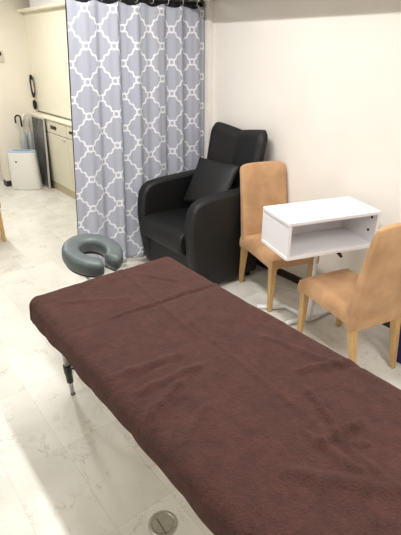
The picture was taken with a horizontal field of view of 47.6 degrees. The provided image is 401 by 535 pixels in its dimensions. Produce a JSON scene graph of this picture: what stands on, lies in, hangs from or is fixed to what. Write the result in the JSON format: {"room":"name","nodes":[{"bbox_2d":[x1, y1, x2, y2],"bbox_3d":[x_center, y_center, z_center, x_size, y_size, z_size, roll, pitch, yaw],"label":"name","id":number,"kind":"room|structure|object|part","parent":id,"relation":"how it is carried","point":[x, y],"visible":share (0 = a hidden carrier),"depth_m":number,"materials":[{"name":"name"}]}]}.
{"room":"massage room","nodes":[
{"label":"massage room","id":0,"kind":"room"},
{"bbox_2d":[0,0,37,180],"bbox_3d":[-2.150,-2.248,5.557,0.872,2.400,0.120,-19,32,-34],"label":"wall","id":1,"kind":"structure","parent":0,"point":[16,98],"depth_m":5.44,"materials":[{"name":"paint"}]},
{"bbox_2d":[0,51,3,61],"bbox_3d":[-2.319,-2.422,5.228,0.110,0.120,0.015,-19,32,-34],"label":"light switch","id":2,"kind":"object","parent":1,"relation":"attached to","point":[1,52],"visible":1,"depth_m":5.25,"materials":[{"name":"beige plastic"}]},
{"bbox_2d":[3,179,11,186],"bbox_3d":[-2.404,-1.111,5.880,0.235,0.070,0.128,-19,32,-34],"label":"baseboard","id":3,"kind":"structure","parent":1,"relation":"attached to","point":[6,183],"depth_m":5.79,"materials":[{"name":"black plastic"}]},
{"bbox_2d":[29,75,34,96],"bbox_3d":[-2.053,-2.212,5.550,0.042,0.260,0.034,-19,32,-34],"label":"handset","id":4,"kind":"object","parent":1,"relation":"attached to","point":[30,76],"visible":1,"depth_m":5.54,"materials":[{"name":"black plastic"}]},
{"bbox_2d":[33,100,36,108],"bbox_3d":[-2.055,-2.020,5.647,0.044,0.110,0.025,-19,32,-34],"label":"wall hook","id":5,"kind":"object","parent":1,"relation":"attached to","point":[34,101],"visible":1,"depth_m":5.64,"materials":[{"name":"black plastic"}]},
{"bbox_2d":[24,6,70,118],"bbox_3d":[-1.189,-1.995,4.547,0.052,1.085,2.670,-19,32,-34],"label":"wall","id":6,"kind":"structure","parent":0,"point":[46,29],"depth_m":5.04,"materials":[{"name":"beige paint"}]},
{"bbox_2d":[17,1,64,12],"bbox_3d":[-1.238,-2.497,4.304,0.130,0.030,2.730,-19,32,-34],"label":"trim ledge","id":7,"kind":"object","parent":6,"relation":"on","point":[58,4],"visible":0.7,"depth_m":4.66,"materials":[{"name":"beige wood"}]},
{"bbox_2d":[29,0,64,6],"bbox_3d":[-1.073,-2.683,4.195,0.250,0.400,2.300,-19,32,-34],"label":"upper cabinet","id":8,"kind":"object","parent":7,"relation":"on","point":[33,3],"visible":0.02,"depth_m":4.76,"materials":[{"name":"white laminate"}]},
{"bbox_2d":[38,110,70,120],"bbox_3d":[-1.212,-1.505,4.761,0.010,0.014,2.665,-19,32,-34],"label":"trim","id":9,"kind":"structure","parent":6,"relation":"attached to","point":[38,110],"depth_m":5.31,"materials":[{"name":"beige wood"}]},
{"bbox_2d":[0,163,400,534],"bbox_3d":[-1.776,0.485,2.783,5.045,0.100,10.400,-19,32,-34],"label":"floor","id":10,"kind":"structure","parent":0,"point":[68,466],"depth_m":2.24,"materials":[{"name":"tile"}]},
{"bbox_2d":[0,204,5,241],"bbox_3d":[-2.040,-0.676,4.045,0.357,0.888,0.542,-19,32,-34],"label":"dining chair","id":11,"kind":"object","parent":10,"relation":"on","point":[2,231],"visible":1,"depth_m":4.12,"materials":[{"name":"wood"}]},
{"bbox_2d":[14,115,24,147],"bbox_3d":[-2.207,-1.465,5.703,0.092,0.864,0.121,21,33,37],"label":"umbrella","id":12,"kind":"object","parent":10,"relation":"on","point":[15,115],"visible":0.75,"depth_m":5.56,"materials":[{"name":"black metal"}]},
{"bbox_3d":[-2.218,-1.784,5.535,0.019,0.144,0.089,21,33,37],"label":"handle","id":13,"kind":"part","parent":12,"relation":"part of","materials":[{"name":"black plastic"}]},
{"bbox_2d":[7,149,42,189],"bbox_3d":[-2.166,-1.205,5.610,0.380,0.475,0.170,2,26,4],"label":"trash can","id":14,"kind":"object","parent":10,"relation":"on","point":[25,173],"visible":1,"depth_m":5.54,"materials":[{"name":"white plastic"}]},
{"bbox_2d":[22,114,31,149],"bbox_3d":[-2.145,-1.503,5.781,0.100,0.864,0.100,-4,26,-7],"label":"umbrella","id":15,"kind":"object","parent":10,"relation":"on","point":[23,114],"visible":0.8,"depth_m":5.64,"materials":[{"name":"silver metal"}]},
{"bbox_3d":[-2.158,-1.819,5.607,0.019,0.144,0.089,18,31,33],"label":"handle","id":16,"kind":"part","parent":15,"relation":"part of","materials":[{"name":"white plastic"}]},
{"bbox_2d":[31,115,54,191],"bbox_3d":[-1.968,-1.403,5.588,0.102,0.851,0.440,-19,32,-34],"label":"framed panel","id":17,"kind":"object","parent":10,"relation":"on","point":[38,123],"visible":0.79,"depth_m":5.57,"materials":[{"name":"silver metal"}]},
{"bbox_3d":[-1.967,-1.423,5.608,0.012,0.799,0.372,-16,30,-35],"label":"panel","id":18,"kind":"part","parent":17,"relation":"part of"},
{"bbox_2d":[45,119,75,199],"bbox_3d":[-1.132,-1.123,5.017,0.412,0.845,2.665,-19,32,-34],"label":"base cabinet","id":19,"kind":"object","parent":10,"relation":"on","point":[58,135],"visible":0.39,"depth_m":5.29,"materials":[{"name":"beige wood"}]},
{"bbox_3d":[-1.932,-1.748,5.513,0.020,0.138,0.537,-19,32,-34],"label":"drawer","id":20,"kind":"part","parent":19,"relation":"part of","materials":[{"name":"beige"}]},
{"bbox_2d":[30,112,71,126],"bbox_3d":[-1.130,-1.515,4.828,0.425,0.024,2.665,-19,32,-34],"label":"countertop","id":21,"kind":"structure","parent":19,"relation":"on","point":[39,114],"depth_m":5.20,"materials":[{"name":"beige stone"}]},
{"bbox_3d":[-1.932,-1.410,5.676,0.020,0.597,0.537,-19,32,-34],"label":"door","id":22,"kind":"part","parent":19,"relation":"part of","materials":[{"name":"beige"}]},
{"bbox_3d":[-1.611,-1.570,5.145,0.020,0.138,0.487,-19,32,-34],"label":"drawer","id":23,"kind":"part","parent":19,"relation":"part of","materials":[{"name":"beige wood"}]},
{"bbox_3d":[-1.611,-1.232,5.309,0.020,0.597,0.487,-19,32,-34],"label":"door","id":24,"kind":"part","parent":19,"relation":"part of","materials":[{"name":"beige wood"}]},
{"bbox_3d":[-1.298,-1.397,4.788,0.020,0.138,0.507,-19,32,-34],"label":"drawer","id":25,"kind":"part","parent":19,"relation":"part of","materials":[{"name":"beige wood"}]},
{"bbox_3d":[-1.298,-1.059,4.952,0.020,0.597,0.507,-19,32,-34],"label":"door","id":26,"kind":"part","parent":19,"relation":"part of","materials":[{"name":"beige wood"}]},
{"bbox_2d":[62,355,185,499],"bbox_3d":[0.110,0.628,1.712,0.752,0.581,1.865,-19,32,-34],"label":"massage table","id":27,"kind":"object","parent":10,"relation":"on","point":[67,368],"visible":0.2,"depth_m":2.21,"materials":[{"name":"black metal"}]},
{"bbox_3d":[-0.645,0.379,2.137,0.027,0.272,0.073,-4,26,-8],"label":"leg","id":28,"kind":"part","parent":27,"relation":"part of","materials":[{"name":"silver metal"}]},
{"bbox_2d":[62,233,122,279],"bbox_3d":[-0.565,-0.035,2.394,0.322,0.216,0.302,23,34,39],"label":"cradle","id":29,"kind":"object","parent":27,"relation":"attached to","point":[74,249],"visible":0.99,"depth_m":2.32,"materials":[{"name":"grey leather"}]},
{"bbox_3d":[-0.574,-0.037,2.403,0.289,0.012,0.270,33,40,32],"label":"support plate","id":30,"kind":"part","parent":29,"relation":"part of","materials":[{"name":"leather"}]},
{"bbox_2d":[29,257,400,534],"bbox_3d":[0.112,0.407,1.607,0.793,0.181,1.924,-19,32,-34],"label":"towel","id":31,"kind":"object","parent":27,"relation":"on","point":[261,427],"visible":1,"depth_m":1.43,"materials":[{"name":"brown fabric"}]},
{"bbox_2d":[148,510,177,534],"bbox_3d":[-0.140,0.953,1.694,0.110,0.008,0.110,-19,32,-34],"label":"floor outlet","id":32,"kind":"object","parent":10,"relation":"on","point":[163,522],"visible":1,"depth_m":1.69,"materials":[{"name":"metal"}]},
{"bbox_3d":[-0.140,0.952,1.694,0.077,0.005,0.077,-19,32,-34],"label":"lid","id":33,"kind":"part","parent":32,"relation":"part of","materials":[{"name":"metal"}]},
{"bbox_2d":[137,122,267,283],"bbox_3d":[-0.005,-0.478,3.415,0.760,1.082,0.705,-19,32,-34],"label":"armchair","id":34,"kind":"object","parent":10,"relation":"on","point":[203,235],"visible":0.64,"depth_m":3.28,"materials":[{"name":"black leather"}]},
{"bbox_2d":[141,208,188,255],"bbox_3d":[-0.089,-0.298,3.427,0.545,0.176,0.510,-19,32,-34],"label":"seat cushion","id":35,"kind":"object","parent":34,"relation":"on","point":[165,226],"depth_m":3.31,"materials":[{"name":"black leather"}]},
{"bbox_3d":[-0.214,-0.421,3.690,0.642,0.679,0.098,-19,32,-34],"label":"armrest","id":36,"kind":"part","parent":34,"relation":"part of","materials":[{"name":"black leather"}]},
{"bbox_2d":[183,157,240,202],"bbox_3d":[0.076,-0.620,3.365,0.390,0.305,0.203,23,34,39],"label":"cushion","id":37,"kind":"object","parent":34,"relation":"on","point":[210,177],"visible":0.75,"depth_m":3.33,"materials":[{"name":"black leather"}]},
{"bbox_3d":[0.163,-0.212,3.260,0.642,0.679,0.095,-19,32,-34],"label":"armrest","id":38,"kind":"part","parent":34,"relation":"part of","materials":[{"name":"black leather"}]},
{"bbox_3d":[0.229,-0.691,3.442,0.247,0.722,0.570,-19,32,-34],"label":"backrest","id":39,"kind":"part","parent":34,"relation":"part of","materials":[{"name":"black leather"}]},
{"bbox_2d":[238,161,318,311],"bbox_3d":[0.517,-0.226,3.116,0.357,0.888,0.542,-10,27,-19],"label":"dining chair","id":40,"kind":"object","parent":10,"relation":"on","point":[262,184],"visible":0.68,"depth_m":3.14,"materials":[{"name":"fabric"}]},
{"bbox_3d":[0.310,-0.022,3.348,0.043,0.320,0.090,-10,27,-19],"label":"leg","id":41,"kind":"part","parent":40,"relation":"part of","materials":[{"name":"brown wood"}]},
{"bbox_3d":[0.446,-0.439,3.215,0.352,0.590,0.153,-10,27,-19],"label":"backrest","id":42,"kind":"part","parent":40,"relation":"part of","materials":[{"name":"fabric"}]},
{"bbox_3d":[0.464,0.147,2.993,0.043,0.325,0.043,-10,27,-19],"label":"leg","id":43,"kind":"part","parent":40,"relation":"part of","materials":[{"name":"brown wood"}]},
{"bbox_3d":[0.531,-0.136,3.120,0.357,0.113,0.466,-10,27,-19],"label":"seat","id":44,"kind":"part","parent":40,"relation":"part of","materials":[{"name":"fabric"}]},
{"bbox_3d":[0.742,0.100,3.091,0.043,0.325,0.043,-10,27,-19],"label":"leg","id":45,"kind":"part","parent":40,"relation":"part of","materials":[{"name":"brown wood"}]},
{"bbox_2d":[257,196,380,324],"bbox_3d":[0.663,-0.018,2.816,0.603,0.774,0.465,-9,27,-18],"label":"side table","id":46,"kind":"object","parent":10,"relation":"on","point":[314,228],"visible":0.9,"depth_m":2.62,"materials":[{"name":"white laminate"}]},
{"bbox_3d":[0.421,-0.194,2.539,0.018,0.179,0.300,-9,27,-18],"label":"panel","id":47,"kind":"part","parent":46,"relation":"part of","materials":[{"name":"white laminate"}]},
{"bbox_3d":[0.691,0.213,2.852,0.032,0.270,0.032,-9,27,-18],"label":"post","id":48,"kind":"part","parent":46,"relation":"part of","materials":[{"name":"white metal"}]},
{"bbox_3d":[0.691,-0.017,2.740,0.024,0.260,0.024,-9,27,-18],"label":"post","id":49,"kind":"part","parent":46,"relation":"part of","materials":[{"name":"white metal"}]},
{"bbox_3d":[0.686,-0.147,2.668,0.589,0.018,0.303,-9,27,-18],"label":"panel","id":50,"kind":"part","parent":46,"relation":"part of","materials":[{"name":"white laminate"}]},
{"bbox_3d":[0.638,-0.273,2.756,0.547,0.132,0.014,-9,27,-18],"label":"panel","id":51,"kind":"part","parent":46,"relation":"part of","materials":[{"name":"white laminate"}]},
{"bbox_3d":[0.952,-0.279,2.713,0.018,0.179,0.300,-9,27,-18],"label":"panel","id":52,"kind":"part","parent":46,"relation":"part of","materials":[{"name":"white laminate"}]},
{"bbox_2d":[297,223,400,368],"bbox_3d":[0.842,0.094,2.457,0.357,0.888,0.542,-11,28,-22],"label":"dining chair","id":53,"kind":"object","parent":10,"relation":"on","point":[369,298],"visible":0.96,"depth_m":2.31,"materials":[{"name":"fabric"}]},
{"bbox_3d":[0.608,0.281,2.715,0.043,0.325,0.043,-11,28,-22],"label":"leg","id":54,"kind":"part","parent":53,"relation":"part of","materials":[{"name":"brown wood"}]},
{"bbox_3d":[0.878,0.227,2.828,0.043,0.325,0.043,-11,28,-22],"label":"leg","id":55,"kind":"part","parent":53,"relation":"part of","materials":[{"name":"brown wood"}]},
{"bbox_3d":[0.826,0.153,2.524,0.357,0.113,0.466,-11,28,-22],"label":"seat","id":56,"kind":"part","parent":53,"relation":"part of","materials":[{"name":"fabric"}]},
{"bbox_3d":[0.786,0.451,2.371,0.043,0.320,0.090,-11,28,-22],"label":"leg","id":57,"kind":"part","parent":53,"relation":"part of","materials":[{"name":"brown wood"}]},
{"bbox_3d":[0.924,0.037,2.232,0.352,0.590,0.153,-11,28,-22],"label":"backrest","id":58,"kind":"part","parent":53,"relation":"part of","materials":[{"name":"fabric"}]},
{"bbox_3d":[1.056,0.396,2.484,0.043,0.320,0.090,-11,28,-22],"label":"leg","id":59,"kind":"part","parent":53,"relation":"part of","materials":[{"name":"brown wood"}]},
{"bbox_2d":[396,326,400,363],"bbox_3d":[1.317,0.437,2.467,0.290,0.262,0.430,-19,32,-34],"label":"bag","id":60,"kind":"object","parent":10,"relation":"on","point":[398,360],"visible":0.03,"depth_m":2.53,"materials":[{"name":"blue fabric"}]},
{"bbox_2d":[213,0,400,278],"bbox_3d":[0.167,-1.307,3.614,0.100,2.400,10.400,-19,32,-34],"label":"wall","id":61,"kind":"structure","parent":0,"point":[322,78],"depth_m":2.85,"materials":[{"name":"paint"}]},
{"bbox_2d":[198,0,213,158],"bbox_3d":[-0.013,-1.355,3.712,0.047,2.400,0.305,-19,32,-34],"label":"pillar","id":62,"kind":"structure","parent":61,"relation":"attached to","point":[208,6],"depth_m":3.50,"materials":[{"name":"paint"}]},
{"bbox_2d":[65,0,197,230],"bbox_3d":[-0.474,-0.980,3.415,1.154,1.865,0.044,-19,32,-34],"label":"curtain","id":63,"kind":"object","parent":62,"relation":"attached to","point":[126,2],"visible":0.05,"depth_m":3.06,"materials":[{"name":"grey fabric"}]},
{"bbox_2d":[101,0,203,6],"bbox_3d":[-0.492,-1.755,2.968,1.277,0.052,0.052,-19,32,-34],"label":"curtain rod","id":64,"kind":"object","parent":62,"relation":"attached to","point":[200,3],"visible":1,"depth_m":3.19,"materials":[{"name":"black metal"}]},
{"bbox_2d":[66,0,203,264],"bbox_3d":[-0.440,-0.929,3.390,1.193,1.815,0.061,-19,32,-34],"label":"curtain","id":65,"kind":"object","parent":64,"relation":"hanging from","point":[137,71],"visible":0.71,"depth_m":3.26,"materials":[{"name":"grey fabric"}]},
{"bbox_3d":[-0.497,-1.754,2.965,1.265,0.022,0.022,-19,32,-34],"label":"rod","id":66,"kind":"part","parent":64,"relation":"part of","materials":[{"name":"black plastic"}]},
{"bbox_2d":[256,259,389,327],"bbox_3d":[1.693,0.629,2.301,0.008,0.060,5.130,-19,32,-34],"label":"baseboard","id":67,"kind":"structure","parent":61,"relation":"attached to","point":[281,272],"depth_m":3.47,"materials":[{"name":"black plastic"}]}
]}

